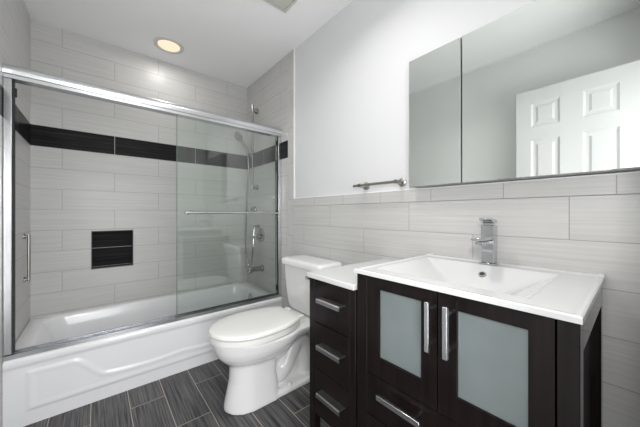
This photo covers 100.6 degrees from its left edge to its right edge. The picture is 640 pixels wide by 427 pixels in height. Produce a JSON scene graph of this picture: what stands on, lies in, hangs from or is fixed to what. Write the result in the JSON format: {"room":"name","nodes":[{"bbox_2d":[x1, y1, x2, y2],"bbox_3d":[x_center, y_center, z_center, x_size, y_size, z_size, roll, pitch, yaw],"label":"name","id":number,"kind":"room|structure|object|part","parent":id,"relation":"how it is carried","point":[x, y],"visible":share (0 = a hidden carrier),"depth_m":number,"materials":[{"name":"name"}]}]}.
{"room":"bathroom","nodes":[
{"label":"bathroom","id":0,"kind":"room"},
{"bbox_2d":[0,0,29,426],"bbox_3d":[-1.730,-0.137,1.501,0.008,2.437,0.892,0,0,-40],"label":"wall","id":1,"kind":"structure","parent":0,"point":[14,15],"depth_m":1.57,"materials":[{"name":"grey tile"}]},
{"bbox_2d":[23,234,30,281],"bbox_3d":[-1.869,0.283,1.696,0.028,0.310,0.036,0,0,-40],"label":"grab bar","id":2,"kind":"object","parent":1,"relation":"attached to","point":[28,236],"visible":1,"depth_m":1.69,"materials":[{"name":"silver metal"}]},
{"bbox_2d":[30,19,246,318],"bbox_3d":[-1.439,-0.137,2.404,1.596,2.437,0.120,0,0,-40],"label":"wall","id":3,"kind":"structure","parent":0,"point":[96,165],"depth_m":2.21,"materials":[{"name":"grey tile"}]},
{"bbox_2d":[91,230,132,269],"bbox_3d":[-1.696,0.285,2.174,0.268,0.297,0.102,0,0,-40],"label":"wall niche","id":4,"kind":"object","parent":3,"relation":"attached to","point":[112,248],"visible":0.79,"depth_m":2.19,"materials":[{"name":"black tile"}]},
{"bbox_2d":[24,359,329,426],"bbox_3d":[0.071,1.132,0.598,1.836,0.100,4.827,0,0,-40],"label":"floor","id":5,"kind":"structure","parent":0,"point":[193,397],"depth_m":1.48,"materials":[{"name":"grey tile"}]},
{"bbox_2d":[2,281,281,426],"bbox_3d":[-1.170,0.906,2.082,1.594,0.352,0.716,0,0,-40],"label":"bathtub","id":6,"kind":"object","parent":5,"relation":"on","point":[44,385],"visible":0.69,"depth_m":1.67,"materials":[{"name":"white ceramic"}]},
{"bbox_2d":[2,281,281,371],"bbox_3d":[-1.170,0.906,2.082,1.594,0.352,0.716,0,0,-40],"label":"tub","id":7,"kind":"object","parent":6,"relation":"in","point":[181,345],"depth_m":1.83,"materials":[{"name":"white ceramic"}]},
{"bbox_2d":[2,63,282,360],"bbox_3d":[-0.955,-0.007,1.825,1.594,1.472,0.098,0,0,-40],"label":"sliding shower door","id":8,"kind":"structure","parent":6,"relation":"on","point":[12,74],"depth_m":1.50,"materials":[{"name":"glass"}]},
{"bbox_3d":[-0.963,-0.709,1.834,1.594,0.068,0.076,0,0,-40],"label":"header rail","id":9,"kind":"part","parent":8,"relation":"part of","materials":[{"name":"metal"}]},
{"bbox_2d":[209,255,341,414],"bbox_3d":[-0.284,0.699,1.652,0.773,0.766,0.458,0,0,-40],"label":"toilet","id":10,"kind":"object","parent":5,"relation":"on","point":[266,351],"visible":0.91,"depth_m":1.52,"materials":[{"name":"white ceramic"}]},
{"bbox_3d":[-0.389,0.638,1.565,0.502,0.024,0.378,0,0,-40],"label":"seat lid","id":11,"kind":"part","parent":10,"relation":"part of","materials":[{"name":"white plastic"}]},
{"bbox_3d":[-0.389,0.672,1.565,0.497,0.031,0.374,0,0,-40],"label":"seat","id":12,"kind":"part","parent":10,"relation":"part of","materials":[{"name":"white plastic"}]},
{"bbox_3d":[-0.283,0.886,1.653,0.744,0.391,0.367,0,0,-40],"label":"bowl","id":13,"kind":"part","parent":10,"relation":"part of","materials":[{"name":"white ceramic"}]},
{"bbox_3d":[-0.066,0.527,1.835,0.183,0.324,0.430,0,0,-40],"label":"tank","id":14,"kind":"part","parent":10,"relation":"part of","materials":[{"name":"white ceramic"}]},
{"bbox_3d":[-0.068,0.340,1.833,0.208,0.049,0.458,0,0,-40],"label":"tank lid","id":15,"kind":"part","parent":10,"relation":"part of","materials":[{"name":"white ceramic"}]},
{"bbox_2d":[307,259,395,426],"bbox_3d":[0.230,0.667,1.211,0.564,0.829,0.274,0,0,-40],"label":"base cabinet","id":16,"kind":"object","parent":5,"relation":"on","point":[333,308],"depth_m":1.04,"materials":[{"name":"brown wood"}]},
{"bbox_3d":[-0.022,0.678,1.152,0.035,0.808,0.032,0,0,-40],"label":"corner post","id":17,"kind":"part","parent":16,"relation":"part of","materials":[{"name":"brown wood"}]},
{"bbox_3d":[0.038,0.730,1.027,0.034,0.017,0.133,0,0,-40],"label":"handle","id":18,"kind":"part","parent":16,"relation":"part of","materials":[{"name":"metal"}]},
{"bbox_3d":[0.038,0.537,1.027,0.034,0.017,0.133,0,0,-40],"label":"handle","id":19,"kind":"part","parent":16,"relation":"part of","materials":[{"name":"metal"}]},
{"bbox_3d":[0.038,0.349,1.027,0.034,0.017,0.133,0,0,-40],"label":"handle","id":20,"kind":"part","parent":16,"relation":"part of","materials":[{"name":"metal"}]},
{"bbox_3d":[0.049,0.749,1.057,0.019,0.191,0.203,0,0,-40],"label":"drawer","id":21,"kind":"part","parent":16,"relation":"part of","materials":[{"name":"brown wood"}]},
{"bbox_3d":[0.049,0.554,1.057,0.019,0.192,0.203,0,0,-40],"label":"drawer","id":22,"kind":"part","parent":16,"relation":"part of","materials":[{"name":"brown wood"}]},
{"bbox_3d":[0.049,0.366,1.057,0.019,0.177,0.203,0,0,-40],"label":"drawer","id":23,"kind":"part","parent":16,"relation":"part of","materials":[{"name":"brown wood"}]},
{"bbox_3d":[0.238,0.263,1.217,0.543,0.020,0.274,0,0,-40],"label":"cabinet top","id":24,"kind":"part","parent":16,"relation":"part of","materials":[{"name":"white stone"}]},
{"bbox_3d":[0.130,0.678,0.971,0.035,0.808,0.032,0,0,-40],"label":"corner post","id":25,"kind":"part","parent":16,"relation":"part of","materials":[{"name":"brown wood"}]},
{"bbox_2d":[357,273,602,426],"bbox_3d":[0.493,0.645,0.874,0.535,0.874,0.568,0,0,-40],"label":"vanity cabinet","id":26,"kind":"object","parent":5,"relation":"on","point":[426,358],"visible":0.81,"depth_m":0.69,"materials":[{"name":"brown wood"}]},
{"bbox_3d":[0.163,0.645,0.939,0.045,0.874,0.044,0,0,-40],"label":"corner post","id":27,"kind":"part","parent":26,"relation":"part of","materials":[{"name":"brown wood"}]},
{"bbox_3d":[0.324,0.750,0.727,0.020,0.140,0.486,0,0,-40],"label":"drawer","id":28,"kind":"part","parent":26,"relation":"part of","materials":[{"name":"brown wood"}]},
{"bbox_3d":[0.226,0.580,0.783,0.010,0.016,0.146,0,0,-40],"label":"handle","id":29,"kind":"part","parent":26,"relation":"part of","materials":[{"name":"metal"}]},
{"bbox_3d":[0.247,0.361,0.818,0.005,0.223,0.146,0,0,-40],"label":"frosted pane","id":30,"kind":"part","parent":26,"relation":"part of","materials":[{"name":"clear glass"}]},
{"bbox_3d":[0.246,0.374,0.820,0.020,0.325,0.244,0,0,-40],"label":"door","id":31,"kind":"part","parent":26,"relation":"part of","materials":[{"name":"brown wood"}]},
{"bbox_3d":[0.324,0.609,0.727,0.020,0.137,0.486,0,0,-40],"label":"drawer","id":32,"kind":"part","parent":26,"relation":"part of","materials":[{"name":"brown wood"}]},
{"bbox_3d":[0.273,0.580,0.753,0.024,0.010,0.010,0,0,-40],"label":"post","id":33,"kind":"part","parent":26,"relation":"part of","materials":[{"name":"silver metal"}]},
{"bbox_3d":[0.295,0.304,0.719,0.034,0.134,0.012,0,0,-40],"label":"handle","id":34,"kind":"part","parent":26,"relation":"part of","materials":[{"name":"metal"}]},
{"bbox_3d":[0.327,0.304,0.682,0.034,0.134,0.012,0,0,-40],"label":"handle","id":35,"kind":"part","parent":26,"relation":"part of","materials":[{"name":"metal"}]},
{"bbox_2d":[354,253,604,324],"bbox_3d":[0.512,0.237,0.890,0.543,0.096,0.578,0,0,-40],"label":"washbasin","id":36,"kind":"object","parent":26,"relation":"in","point":[561,294],"visible":0.86,"depth_m":0.84,"materials":[{"name":"white ceramic"}]},
{"bbox_2d":[471,218,499,265],"bbox_3d":[0.620,0.107,1.000,0.150,0.178,0.054,0,0,-40],"label":"faucet","id":37,"kind":"object","parent":36,"relation":"on","point":[487,241],"visible":1,"depth_m":1.01,"materials":[{"name":"silver metal"}]},
{"bbox_3d":[0.602,0.102,0.985,0.103,0.027,0.040,0,0,-40],"label":"spout","id":38,"kind":"part","parent":37,"relation":"part of","materials":[{"name":"silver metal"}]},
{"bbox_3d":[0.648,0.032,1.024,0.064,0.028,0.043,0,0,-40],"label":"lever","id":39,"kind":"part","parent":37,"relation":"part of","materials":[{"name":"silver metal"}]},
{"bbox_3d":[0.658,0.193,1.031,0.052,0.006,0.054,0,0,-40],"label":"plate","id":40,"kind":"part","parent":37,"relation":"part of","materials":[{"name":"silver metal"}]},
{"bbox_3d":[0.405,0.361,0.630,0.005,0.223,0.146,0,0,-40],"label":"frosted pane","id":41,"kind":"part","parent":26,"relation":"part of","materials":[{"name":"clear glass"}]},
{"bbox_3d":[0.403,0.374,0.632,0.020,0.325,0.239,0,0,-40],"label":"door","id":42,"kind":"part","parent":26,"relation":"part of","materials":[{"name":"brown wood"}]},
{"bbox_3d":[0.502,0.645,0.533,0.045,0.874,0.034,0,0,-40],"label":"corner post","id":43,"kind":"part","parent":26,"relation":"part of","materials":[{"name":"brown wood"}]},
{"bbox_3d":[0.682,0.242,0.673,0.411,0.069,0.018,0,0,-40],"label":"rail","id":44,"kind":"part","parent":26,"relation":"part of","materials":[{"name":"brown wood"}]},
{"bbox_3d":[0.852,0.645,0.826,0.045,0.874,0.034,0,0,-40],"label":"corner post","id":45,"kind":"part","parent":26,"relation":"part of","materials":[{"name":"brown wood"}]},
{"bbox_2d":[24,0,352,87],"bbox_3d":[0.071,-1.405,0.598,1.836,0.100,4.827,0,0,-40],"label":"ceiling","id":46,"kind":"structure","parent":0,"point":[237,42],"depth_m":1.93,"materials":[{"name":"white paint"}]},
{"bbox_2d":[153,37,183,53],"bbox_3d":[-1.218,-1.351,2.143,0.216,0.008,0.216,0,0,-40],"label":"recessed light","id":47,"kind":"object","parent":46,"relation":"in","point":[168,45],"visible":1,"depth_m":2.13,"materials":[{"name":"white plastic"}]},
{"bbox_2d":[263,0,296,12],"bbox_3d":[-0.251,-1.346,1.565,0.313,0.018,0.314,0,0,-40],"label":"ceiling vent","id":48,"kind":"object","parent":46,"relation":"in","point":[284,6],"visible":1,"depth_m":1.70,"materials":[{"name":"white plastic"}]},
{"bbox_3d":[-0.251,-1.343,1.565,0.259,0.012,0.260,0,0,-40],"label":"panel","id":49,"kind":"part","parent":48,"relation":"part of","materials":[{"name":"white plastic"}]},
{"bbox_2d":[247,0,639,426],"bbox_3d":[0.697,-0.137,1.187,0.120,2.437,4.727,0,0,-40],"label":"wall","id":50,"kind":"structure","parent":0,"point":[600,233],"depth_m":1.47,"materials":[{"name":"white paint"}]},
{"bbox_2d":[248,104,258,189],"bbox_3d":[-0.670,-0.658,2.669,0.075,0.850,0.086,0,0,-40],"label":"slide bar","id":51,"kind":"object","parent":50,"relation":"attached to","point":[256,111],"visible":1,"depth_m":2.64,"materials":[{"name":"silver metal"}]},
{"bbox_2d":[235,131,259,267],"bbox_3d":[-0.739,-0.142,2.677,0.280,1.374,0.068,0,0,17],"label":"shower","id":52,"kind":"object","parent":51,"relation":"attached to","point":[238,136],"visible":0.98,"depth_m":2.69,"materials":[{"name":"silver metal"}]},
{"bbox_3d":[-0.769,-0.607,2.699,0.110,0.319,0.029,0,0,6],"label":"handle","id":53,"kind":"part","parent":52,"relation":"part of","materials":[{"name":"silver metal"}]},
{"bbox_3d":[-0.671,-0.658,2.648,0.021,0.850,0.021,0,0,-40],"label":"rail","id":54,"kind":"part","parent":51,"relation":"part of","materials":[{"name":"silver metal"}]},
{"bbox_2d":[251,206,256,211],"bbox_3d":[-0.679,-0.043,2.704,0.044,0.060,0.060,0,0,-40],"label":"handle","id":55,"kind":"object","parent":50,"relation":"attached to","point":[254,208],"visible":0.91,"depth_m":2.69,"materials":[{"name":"silver metal"}]},
{"bbox_2d":[247,265,263,273],"bbox_3d":[-0.625,0.535,2.547,0.161,0.070,0.068,0,0,-40],"label":"tub spout","id":56,"kind":"object","parent":50,"relation":"attached to","point":[257,268],"visible":1,"depth_m":2.53,"materials":[{"name":"silver metal"}]},
{"bbox_2d":[252,228,264,242],"bbox_3d":[-0.613,0.214,2.597,0.080,0.144,0.144,0,0,-40],"label":"shower valve","id":57,"kind":"object","parent":50,"relation":"attached to","point":[260,235],"visible":1,"depth_m":2.59,"materials":[{"name":"silver metal"}]},
{"bbox_3d":[-0.587,0.214,2.618,0.013,0.144,0.144,0,0,-40],"label":"plate","id":58,"kind":"part","parent":57,"relation":"part of","materials":[{"name":"silver metal"}]},
{"bbox_2d":[288,49,293,308],"bbox_3d":[-0.241,-0.137,2.222,0.008,2.437,0.088,0,0,-40],"label":"trim","id":59,"kind":"structure","parent":50,"relation":"attached to","point":[290,54],"depth_m":2.22,"materials":[{"name":"grey tile"}]},
{"bbox_2d":[294,49,294,197],"bbox_3d":[-0.212,-0.738,2.185,0.010,1.234,0.004,0,0,-40],"label":"trim","id":60,"kind":"structure","parent":50,"relation":"attached to","point":[294,49],"depth_m":2.18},
{"bbox_2d":[353,178,405,189],"bbox_3d":[0.327,-0.165,1.492,0.072,0.046,0.326,0,0,-40],"label":"towel bar","id":61,"kind":"object","parent":50,"relation":"attached to","point":[401,182],"visible":1,"depth_m":1.43,"materials":[{"name":"silver metal"}]},
{"bbox_3d":[0.254,-0.165,1.579,0.072,0.046,0.046,0,0,-40],"label":"post","id":62,"kind":"part","parent":61,"relation":"part of","materials":[{"name":"silver metal"}]},
{"bbox_3d":[0.412,-0.165,1.390,0.072,0.046,0.046,0,0,-40],"label":"post","id":63,"kind":"part","parent":61,"relation":"part of","materials":[{"name":"silver metal"}]},
{"bbox_2d":[294,171,639,205],"bbox_3d":[0.379,-0.090,1.479,0.008,0.062,1.843,0,0,-40],"label":"trim","id":64,"kind":"structure","parent":50,"relation":"attached to","point":[619,183],"depth_m":1.05,"materials":[{"name":"grey tile"}]},
{"bbox_2d":[409,0,639,187],"bbox_3d":[0.704,-0.441,1.049,0.061,0.622,0.750,0,0,-40],"label":"upper cabinet","id":65,"kind":"object","parent":50,"relation":"attached to","point":[543,88],"visible":1,"depth_m":0.94,"materials":[{"name":"mirror glass"},{"name":"aluminium"}]},
{"bbox_2d":[409,37,460,186],"bbox_3d":[0.520,-0.441,1.224,0.004,0.620,0.244,0,0,-40],"label":"mirror","id":66,"kind":"object","parent":65,"relation":"attached to","point":[434,76],"depth_m":1.21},
{"bbox_3d":[0.528,-0.441,1.231,0.017,0.622,0.245,0,0,-40],"label":"mirror door","id":67,"kind":"part","parent":65,"relation":"part of","materials":[{"name":"metal"}]},
{"bbox_3d":[0.770,-0.441,0.942,0.017,0.622,0.500,0,0,-40],"label":"mirror door","id":68,"kind":"part","parent":65,"relation":"part of","materials":[{"name":"metal"}]}
]}

